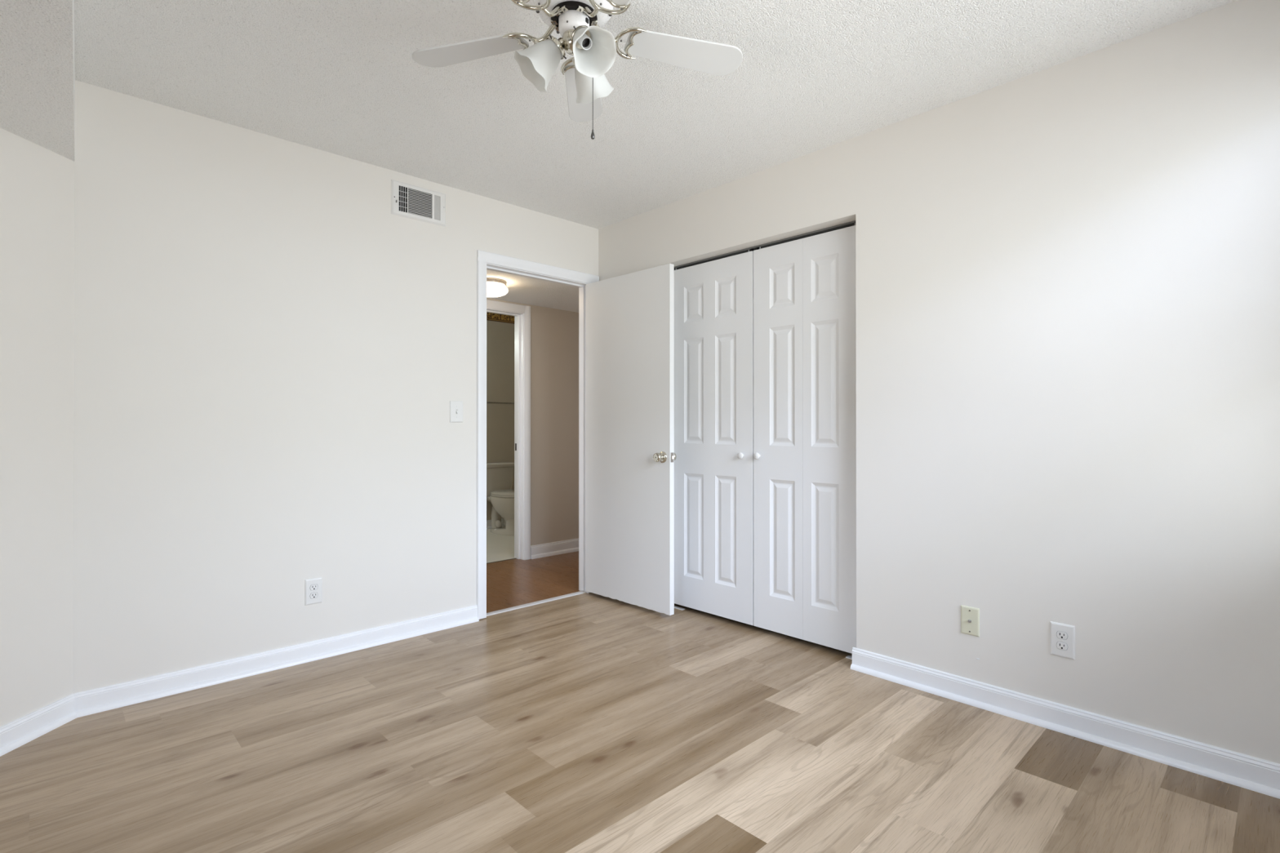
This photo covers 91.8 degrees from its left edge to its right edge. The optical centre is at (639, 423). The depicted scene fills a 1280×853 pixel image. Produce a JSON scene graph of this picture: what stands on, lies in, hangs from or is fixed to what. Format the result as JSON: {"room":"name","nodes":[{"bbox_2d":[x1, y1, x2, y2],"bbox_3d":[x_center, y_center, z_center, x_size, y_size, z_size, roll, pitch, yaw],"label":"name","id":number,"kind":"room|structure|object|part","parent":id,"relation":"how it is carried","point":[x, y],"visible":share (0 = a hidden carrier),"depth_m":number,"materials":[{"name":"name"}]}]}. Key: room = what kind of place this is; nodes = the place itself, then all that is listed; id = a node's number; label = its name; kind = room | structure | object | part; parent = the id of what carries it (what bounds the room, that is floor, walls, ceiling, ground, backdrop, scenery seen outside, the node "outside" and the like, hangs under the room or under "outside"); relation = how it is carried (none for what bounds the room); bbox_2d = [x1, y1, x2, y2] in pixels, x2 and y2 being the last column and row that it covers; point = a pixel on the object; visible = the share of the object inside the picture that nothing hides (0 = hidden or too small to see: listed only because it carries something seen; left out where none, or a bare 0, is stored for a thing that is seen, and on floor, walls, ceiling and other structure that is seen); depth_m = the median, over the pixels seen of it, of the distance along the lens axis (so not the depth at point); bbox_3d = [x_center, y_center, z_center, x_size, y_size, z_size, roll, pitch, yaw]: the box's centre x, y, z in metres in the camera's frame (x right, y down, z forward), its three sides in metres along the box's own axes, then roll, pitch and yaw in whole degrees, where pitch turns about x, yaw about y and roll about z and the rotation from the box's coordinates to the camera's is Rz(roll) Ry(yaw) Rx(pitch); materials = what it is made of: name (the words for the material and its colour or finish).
{"room":"empty bedroom","nodes":[
{"label":"empty bedroom","id":0,"kind":"room"},
{"bbox_2d":[0,127,74,726],"bbox_3d":[-2.220,0.053,1.860,0.141,2.126,1.181,0,0,-2],"label":"wall","id":1,"kind":"structure","parent":0,"point":[37,182],"depth_m":2.23,"materials":[{"name":"white paint"}]},
{"bbox_2d":[0,693,76,756],"bbox_3d":[-2.168,1.073,1.852,0.030,0.086,1.042,0,0,1],"label":"baseboard","id":2,"kind":"structure","parent":1,"relation":"attached to","point":[22,731],"depth_m":2.22,"materials":[{"name":"white paint"}]},
{"bbox_2d":[0,0,75,160],"bbox_3d":[-1.279,-1.171,0.843,0.837,0.313,3.660,0,0,-44],"label":"soffit","id":3,"kind":"structure","parent":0,"point":[37,60],"depth_m":1.79,"materials":[{"name":"white paint"}]},
{"bbox_2d":[72,80,598,693],"bbox_3d":[-1.260,-0.098,3.317,2.613,2.440,0.100,0,0,-44],"label":"wall","id":4,"kind":"structure","parent":0,"point":[270,358],"depth_m":2.80,"materials":[{"name":"white paint"}]},
{"bbox_2d":[73,604,479,717],"bbox_3d":[-1.543,1.078,2.952,1.706,0.086,0.030,0,0,-44],"label":"baseboard","id":5,"kind":"structure","parent":4,"relation":"attached to","point":[107,698],"depth_m":2.78,"materials":[{"name":"white paint"}]},
{"bbox_2d":[304,577,322,605],"bbox_3d":[-1.554,0.798,2.957,0.076,0.122,0.009,0,0,-44],"label":"electrical outlet","id":6,"kind":"object","parent":4,"relation":"attached to","point":[313,587],"visible":1,"depth_m":2.95,"materials":[{"name":"white plastic"}]},
{"bbox_2d":[310,592,318,599],"bbox_3d":[-1.553,0.818,2.956,0.036,0.027,0.001,0,0,-44],"label":"receptacle","id":7,"kind":"object","parent":6,"relation":"attached to","point":[313,595],"depth_m":2.96,"materials":[{"name":"white plastic"}]},
{"bbox_2d":[310,584,318,590],"bbox_3d":[-1.553,0.779,2.956,0.036,0.027,0.001,0,0,-44],"label":"receptacle","id":8,"kind":"object","parent":6,"relation":"attached to","point":[313,587],"depth_m":2.95,"materials":[{"name":"white plastic"}]},
{"bbox_2d":[391,178,445,226],"bbox_3d":[-1.177,-1.180,3.319,0.300,0.180,0.018,0,0,-44],"label":"air vent","id":9,"kind":"object","parent":4,"relation":"in","point":[408,201],"visible":1,"depth_m":3.32,"materials":[{"name":"white plastic"}]},
{"bbox_2d":[449,400,462,422],"bbox_3d":[-1.021,-0.068,3.464,0.078,0.120,0.017,0,0,-44],"label":"light switch","id":10,"kind":"object","parent":4,"relation":"attached to","point":[455,406],"visible":1,"depth_m":3.46,"materials":[{"name":"white plastic"}]},
{"bbox_2d":[476,249,599,619],"bbox_3d":[-0.646,0.064,3.902,0.899,2.121,0.134,0,0,-44],"label":"door frame","id":11,"kind":"structure","parent":4,"relation":"attached to","point":[486,260],"depth_m":3.62,"materials":[{"name":"white paint"}]},
{"bbox_3d":[-0.691,0.064,3.940,0.885,2.121,0.017,0,0,-44],"label":"hall casing","id":12,"kind":"part","parent":11,"relation":"part of","materials":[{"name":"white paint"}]},
{"bbox_2d":[585,263,676,615],"bbox_3d":[-0.081,0.089,3.838,0.772,2.022,0.150,0,0,45],"label":"door","id":13,"kind":"structure","parent":11,"relation":"attached to","point":[631,456],"depth_m":3.78,"materials":[{"name":"white paint"}]},
{"bbox_3d":[0.112,0.193,3.579,0.067,0.067,0.058,0,0,45],"label":"knob","id":14,"kind":"part","parent":13,"relation":"part of","materials":[{"name":"silver metal"}]},
{"bbox_2d":[486,320,514,519],"bbox_3d":[-1.329,-0.086,6.078,3.100,2.440,1.610,0,0,-44],"label":"wall","id":15,"kind":"structure","parent":0,"point":[500,335],"depth_m":6.84,"materials":[{"name":"beige paint"}]},
{"bbox_2d":[486,518,504,528],"bbox_3d":[-1.805,1.091,6.572,2.900,0.090,0.030,0,0,-44],"label":"baseboard","id":16,"kind":"structure","parent":15,"relation":"attached to","point":[488,522],"depth_m":6.74,"materials":[{"name":"white paint"}]},
{"bbox_2d":[486,311,514,324],"bbox_3d":[-1.815,-1.214,6.592,2.900,0.175,0.002,0,0,-44],"label":"wallpaper border","id":17,"kind":"object","parent":15,"relation":"attached to","point":[490,316],"visible":0.04,"depth_m":6.85,"materials":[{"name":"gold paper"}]},
{"bbox_2d":[486,401,514,404],"bbox_3d":[-1.503,-0.228,6.841,0.708,0.048,0.066,0,0,-44],"label":"towel bar","id":18,"kind":"object","parent":15,"relation":"attached to","point":[486,402],"visible":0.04,"depth_m":6.79,"materials":[{"name":"silver metal"}]},
{"bbox_2d":[486,526,515,563],"bbox_3d":[-1.322,1.159,6.066,2.900,0.050,1.630,0,0,-44],"label":"floor","id":19,"kind":"structure","parent":0,"point":[499,547],"depth_m":5.69,"materials":[{"name":"beige tile"}]},
{"bbox_2d":[486,462,514,535],"bbox_3d":[-1.398,0.777,6.480,0.416,0.716,0.708,0,0,-44],"label":"toilet","id":20,"kind":"object","parent":19,"relation":"on","point":[500,492],"visible":0.73,"depth_m":6.49,"materials":[{"name":"grey ceramic"}]},
{"bbox_3d":[-1.567,0.612,6.658,0.391,0.297,0.206,0,0,-44],"label":"tank","id":21,"kind":"part","parent":20,"relation":"part of","materials":[{"name":"grey ceramic"}]},
{"bbox_3d":[-1.563,0.441,6.655,0.416,0.042,0.228,0,0,-44],"label":"tank lid","id":22,"kind":"part","parent":20,"relation":"part of","materials":[{"name":"grey ceramic"}]},
{"bbox_3d":[-1.324,0.730,6.403,0.372,0.018,0.496,0,0,-44],"label":"seat","id":23,"kind":"part","parent":20,"relation":"part of","materials":[{"name":"grey ceramic"}]},
{"bbox_3d":[-1.326,0.710,6.405,0.364,0.022,0.492,0,0,-44],"label":"seat lid","id":24,"kind":"part","parent":20,"relation":"part of","materials":[{"name":"grey ceramic"}]},
{"bbox_2d":[486,297,578,546],"bbox_3d":[-1.060,0.065,5.144,4.000,2.129,0.110,0,0,-44],"label":"wall","id":25,"kind":"structure","parent":0,"point":[554,332],"depth_m":5.37,"materials":[{"name":"beige paint"}]},
{"bbox_2d":[486,299,530,559],"bbox_3d":[-1.275,0.072,4.942,0.866,2.114,0.147,0,0,-44],"label":"door frame","id":26,"kind":"structure","parent":25,"relation":"attached to","point":[522,313],"depth_m":5.17,"materials":[{"name":"white paint"}]},
{"bbox_2d":[530,537,578,559],"bbox_3d":[-0.238,1.079,5.828,1.860,0.108,0.030,0,0,-44],"label":"baseboard","id":27,"kind":"structure","parent":25,"relation":"attached to","point":[538,551],"depth_m":5.35,"materials":[{"name":"white paint"}]},
{"bbox_2d":[486,269,578,312],"bbox_3d":[-0.688,-1.041,4.758,4.200,0.080,1.190,0,0,-44],"label":"ceiling","id":28,"kind":"structure","parent":0,"point":[522,290],"depth_m":4.73,"materials":[{"name":"white paint"}]},
{"bbox_2d":[486,277,508,297],"bbox_3d":[-1.056,-0.950,4.364,0.253,0.105,0.253,0,0,-44],"label":"hall ceiling light","id":29,"kind":"object","parent":28,"relation":"attached to","point":[495,287],"visible":0.63,"depth_m":4.29,"materials":[{"name":"white glass"}]},
{"bbox_2d":[486,551,579,613],"bbox_3d":[-0.700,1.128,4.690,4.100,0.001,1.220,0,0,-44],"label":"floor","id":30,"kind":"structure","parent":0,"point":[512,583],"depth_m":4.46,"materials":[{"name":"orange laminate"}]},
{"bbox_2d":[486,558,516,564],"bbox_3d":[-1.297,1.127,4.960,0.729,0.003,0.020,0,0,-44],"label":"threshold strip","id":31,"kind":"object","parent":30,"relation":"on","point":[512,558],"visible":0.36,"depth_m":5.10,"materials":[{"name":"grey metal"}]},
{"bbox_2d":[0,592,1279,852],"bbox_3d":[-0.044,1.147,2.011,4.250,0.060,3.560,0,0,-44],"label":"floor","id":32,"kind":"structure","parent":0,"point":[591,722],"depth_m":2.04,"materials":[{"name":"brown wood"}]},
{"bbox_2d":[486,591,586,616],"bbox_3d":[-0.649,1.121,3.891,0.756,0.008,0.050,0,0,-44],"label":"threshold strip","id":33,"kind":"object","parent":32,"relation":"on","point":[502,611],"visible":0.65,"depth_m":3.86,"materials":[{"name":"grey metal"}]},
{"bbox_2d":[674,605,684,610],"bbox_3d":[0.231,1.114,3.782,0.026,0.020,0.092,0,0,-44],"label":"bracket","id":34,"kind":"object","parent":32,"relation":"on","point":[676,607],"visible":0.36,"depth_m":3.77,"materials":[{"name":"white plastic"}]},
{"bbox_2d":[74,0,1236,229],"bbox_3d":[-0.299,-1.374,1.709,3.450,0.100,3.560,0,0,-44],"label":"ceiling","id":35,"kind":"structure","parent":0,"point":[342,77],"depth_m":2.38,"materials":[{"name":"white paint"}]},
{"bbox_2d":[411,0,742,139],"bbox_3d":[-0.177,-1.063,1.698,0.984,0.522,0.974,0,0,-44],"label":"ceiling fan","id":36,"kind":"object","parent":35,"relation":"hanging from","point":[580,24],"visible":1,"depth_m":1.77,"materials":[{"name":"white metal"}]},
{"bbox_3d":[-0.505,-1.099,1.828,0.362,0.026,0.119,0,0,17],"label":"blade","id":37,"kind":"part","parent":36,"relation":"part of","materials":[{"name":"white wood"}]},
{"bbox_3d":[-0.287,-0.999,1.722,0.131,0.137,0.124,0,0,-44],"label":"lamp shade","id":38,"kind":"part","parent":36,"relation":"part of","materials":[{"name":"white glass"}]},
{"bbox_3d":[-0.189,-1.098,2.065,0.119,0.026,0.362,0,0,-1],"label":"blade","id":39,"kind":"part","parent":36,"relation":"part of","materials":[{"name":"white wood"}]},
{"bbox_2d":[577,32,591,49],"bbox_3d":[-0.150,-1.034,1.677,0.032,0.049,0.049,0,0,-31],"label":"socket","id":40,"kind":"object","parent":36,"relation":"attached to","point":[584,42],"depth_m":1.68,"materials":[{"name":"white ceramic"}]},
{"bbox_3d":[-0.139,-0.960,1.744,0.017,0.280,0.004,0,0,-20],"label":"pull chain","id":41,"kind":"part","parent":36,"relation":"part of","materials":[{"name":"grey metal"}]},
{"bbox_3d":[-0.148,-0.999,1.822,0.134,0.137,0.119,0,0,-44],"label":"lamp shade","id":42,"kind":"part","parent":36,"relation":"part of","materials":[{"name":"white glass"}]},
{"bbox_3d":[-0.134,-0.999,1.644,0.123,0.137,0.136,0,0,-44],"label":"lamp shade","id":43,"kind":"part","parent":36,"relation":"part of","materials":[{"name":"white glass"}]},
{"bbox_3d":[0.018,-1.100,1.460,0.119,0.026,0.362,0,0,-37],"label":"blade","id":44,"kind":"part","parent":36,"relation":"part of","materials":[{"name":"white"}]},
{"bbox_3d":[0.134,-1.099,1.837,0.362,0.026,0.119,0,0,-19],"label":"blade","id":45,"kind":"part","parent":36,"relation":"part of","materials":[{"name":"white wood"}]},
{"bbox_2d":[598,0,1279,764],"bbox_3d":[0.950,-0.099,2.966,0.100,2.440,3.660,0,0,-44],"label":"wall","id":46,"kind":"structure","parent":0,"point":[1068,273],"depth_m":2.24,"materials":[{"name":"white paint"}]},
{"bbox_2d":[674,220,855,270],"bbox_3d":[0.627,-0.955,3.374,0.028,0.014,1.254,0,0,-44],"label":"track","id":47,"kind":"object","parent":46,"relation":"attached to","point":[851,223],"visible":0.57,"depth_m":3.30,"materials":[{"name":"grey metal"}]},
{"bbox_2d":[674,249,753,625],"bbox_3d":[0.401,0.069,3.583,0.062,2.048,0.606,0,0,-44],"label":"door","id":48,"kind":"structure","parent":47,"relation":"hanging from","point":[713,300],"depth_m":3.56,"materials":[{"name":"white paint"}]},
{"bbox_3d":[0.308,0.078,3.703,0.030,2.032,0.303,0,0,-44],"label":"panel","id":49,"kind":"part","parent":48,"relation":"part of","materials":[{"name":"white paint"}]},
{"bbox_3d":[0.517,0.077,3.484,0.030,2.032,0.303,0,0,-44],"label":"panel","id":50,"kind":"part","parent":48,"relation":"part of","materials":[{"name":"white paint"}]},
{"bbox_3d":[0.554,0.174,3.400,0.032,0.037,0.037,0,0,-44],"label":"knob","id":51,"kind":"part","parent":48,"relation":"part of","materials":[{"name":"white plastic"}]},
{"bbox_2d":[753,222,856,653],"bbox_3d":[0.824,0.068,3.140,0.062,2.048,0.607,0,0,-44],"label":"door","id":52,"kind":"structure","parent":47,"relation":"hanging from","point":[805,289],"depth_m":3.13,"materials":[{"name":"white paint"}]},
{"bbox_3d":[0.629,0.172,3.322,0.032,0.037,0.037,0,0,-44],"label":"knob","id":53,"kind":"part","parent":52,"relation":"part of","materials":[{"name":"white plastic"}]},
{"bbox_3d":[0.730,0.076,3.261,0.030,2.032,0.303,0,0,-44],"label":"panel","id":54,"kind":"part","parent":52,"relation":"part of","materials":[{"name":"white paint"}]},
{"bbox_3d":[0.940,0.075,3.041,0.030,2.032,0.303,0,0,-44],"label":"panel","id":55,"kind":"part","parent":52,"relation":"part of","materials":[{"name":"white paint"}]},
{"bbox_2d":[960,604,979,636],"bbox_3d":[1.322,0.792,2.489,0.015,0.113,0.070,0,0,-44],"label":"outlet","id":56,"kind":"object","parent":46,"relation":"attached to","point":[970,616],"visible":1,"depth_m":2.49,"materials":[{"name":"beige plastic"}]},
{"bbox_2d":[1050,621,1075,659],"bbox_3d":[1.541,0.791,2.264,0.009,0.122,0.076,0,0,-44],"label":"electrical outlet","id":57,"kind":"object","parent":46,"relation":"attached to","point":[1062,635],"visible":1,"depth_m":2.26,"materials":[{"name":"white plastic"}]},
{"bbox_2d":[1056,641,1067,650],"bbox_3d":[1.539,0.810,2.263,0.003,0.027,0.036,0,0,-44],"label":"receptacle","id":58,"kind":"object","parent":57,"relation":"attached to","point":[1060,646],"depth_m":2.26,"materials":[{"name":"white plastic"}]},
{"bbox_2d":[1056,631,1067,639],"bbox_3d":[1.539,0.771,2.263,0.003,0.027,0.036,0,0,-44],"label":"receptacle","id":59,"kind":"object","parent":57,"relation":"attached to","point":[1060,635],"depth_m":2.26,"materials":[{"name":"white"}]},
{"bbox_2d":[850,647,1279,799],"bbox_3d":[1.534,1.071,2.255,0.030,0.093,1.632,0,0,-44],"label":"baseboard","id":60,"kind":"structure","parent":46,"relation":"attached to","point":[1257,775],"depth_m":2.20,"materials":[{"name":"white paint"}]}
]}

